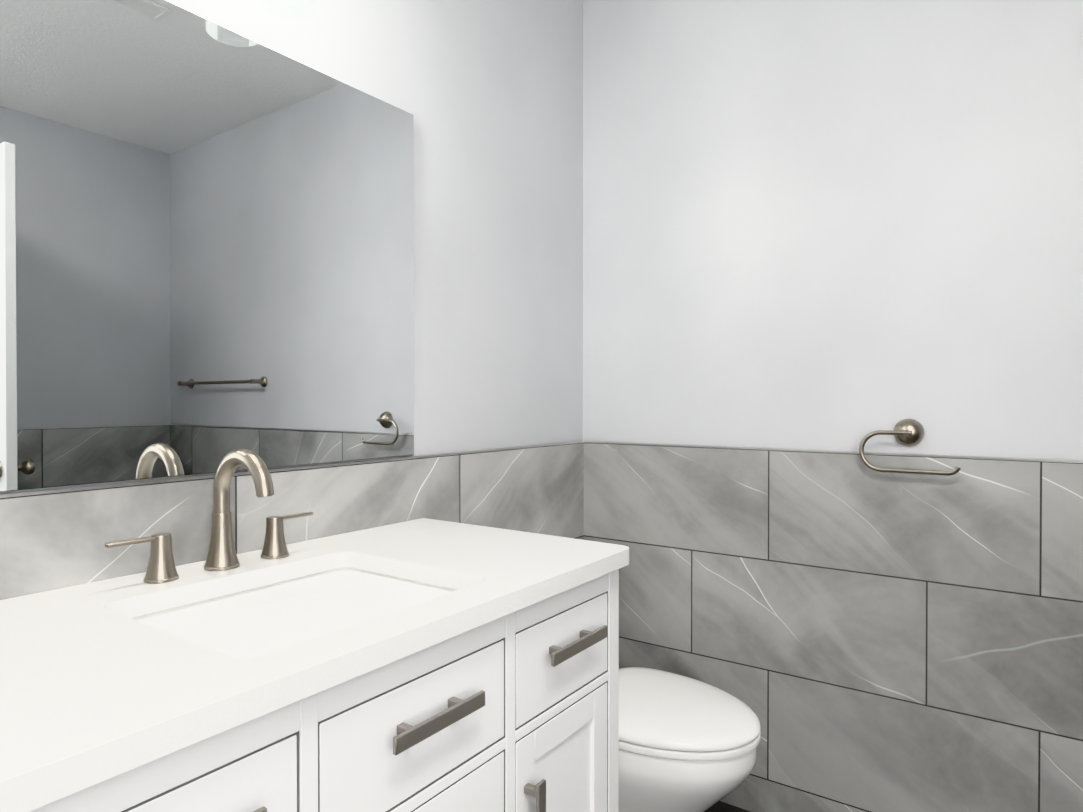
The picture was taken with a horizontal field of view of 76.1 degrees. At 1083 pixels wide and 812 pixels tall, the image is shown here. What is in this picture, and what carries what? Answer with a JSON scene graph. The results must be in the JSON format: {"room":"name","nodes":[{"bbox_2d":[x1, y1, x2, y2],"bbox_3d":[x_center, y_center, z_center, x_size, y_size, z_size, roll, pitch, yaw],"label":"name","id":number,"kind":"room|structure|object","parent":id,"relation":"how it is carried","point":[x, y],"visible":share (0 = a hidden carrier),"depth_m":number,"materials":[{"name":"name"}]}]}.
{"room":"bathroom","nodes":[
{"label":"bathroom","id":0,"kind":"room"},
{"bbox_2d":[0,0,583,599],"bbox_3d":[-0.751,-0.103,1.088,0.112,2.505,3.150,0,1,35],"label":"wall","id":1,"kind":"structure","parent":0,"point":[206,246],"depth_m":1.35,"materials":[{"name":"grey paint"}]},
{"bbox_2d":[259,0,315,19],"bbox_3d":[-0.548,-0.863,1.165,0.146,0.278,0.337,0,1,35],"label":"sconce","id":2,"kind":"object","parent":1,"relation":"attached to","point":[304,3],"visible":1,"depth_m":1.29,"materials":[{"name":"white glass"}]},
{"bbox_2d":[0,441,583,599],"bbox_3d":[-0.710,0.637,1.066,0.012,1.025,2.950,0,1,35],"label":"tile backsplash","id":3,"kind":"structure","parent":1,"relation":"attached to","point":[52,538],"depth_m":1.36,"materials":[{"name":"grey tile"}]},
{"bbox_2d":[704,801,749,811],"bbox_3d":[0.380,1.186,0.302,2.880,0.060,3.150,0,1,35],"label":"floor","id":4,"kind":"structure","parent":0,"point":[719,806],"depth_m":1.96,"materials":[{"name":"tile"}]},
{"bbox_2d":[0,449,628,811],"bbox_3d":[-0.357,0.610,1.067,0.566,1.079,1.060,0,1,35],"label":"bathroom vanity","id":5,"kind":"object","parent":4,"relation":"on","point":[424,665],"visible":1,"depth_m":0.93,"materials":[{"name":"paint"}]},
{"bbox_2d":[105,449,312,582],"bbox_3d":[-0.495,0.171,1.136,0.166,0.202,0.358,0,1,35],"label":"faucet","id":6,"kind":"object","parent":5,"relation":"on","point":[222,565],"depth_m":1.15,"materials":[{"name":"silver metal"}]},
{"bbox_2d":[131,567,457,620],"bbox_3d":[-0.345,0.382,1.024,0.415,0.160,0.484,0,1,35],"label":"sink","id":7,"kind":"object","parent":5,"relation":"in","point":[306,593],"depth_m":1.10,"materials":[{"name":"ceramic"}]},
{"bbox_2d":[618,667,760,811],"bbox_3d":[0.201,0.791,1.746,0.695,0.705,0.448,0,1,35],"label":"toilet","id":8,"kind":"object","parent":4,"relation":"on","point":[687,744],"visible":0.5,"depth_m":1.53,"materials":[{"name":"ceramic"}]},
{"bbox_2d":[583,0,1082,811],"bbox_3d":[1.255,-0.107,1.532,2.680,2.505,0.112,0,1,35],"label":"wall","id":9,"kind":"structure","parent":0,"point":[821,238],"depth_m":1.80,"materials":[{"name":"paint"}]},
{"bbox_2d":[859,419,960,475],"bbox_3d":[0.903,0.098,1.700,0.221,0.132,0.045,0,1,35],"label":"toilet paper holder","id":10,"kind":"object","parent":9,"relation":"attached to","point":[907,432],"visible":1,"depth_m":1.70,"materials":[{"name":"silver metal"}]}
]}

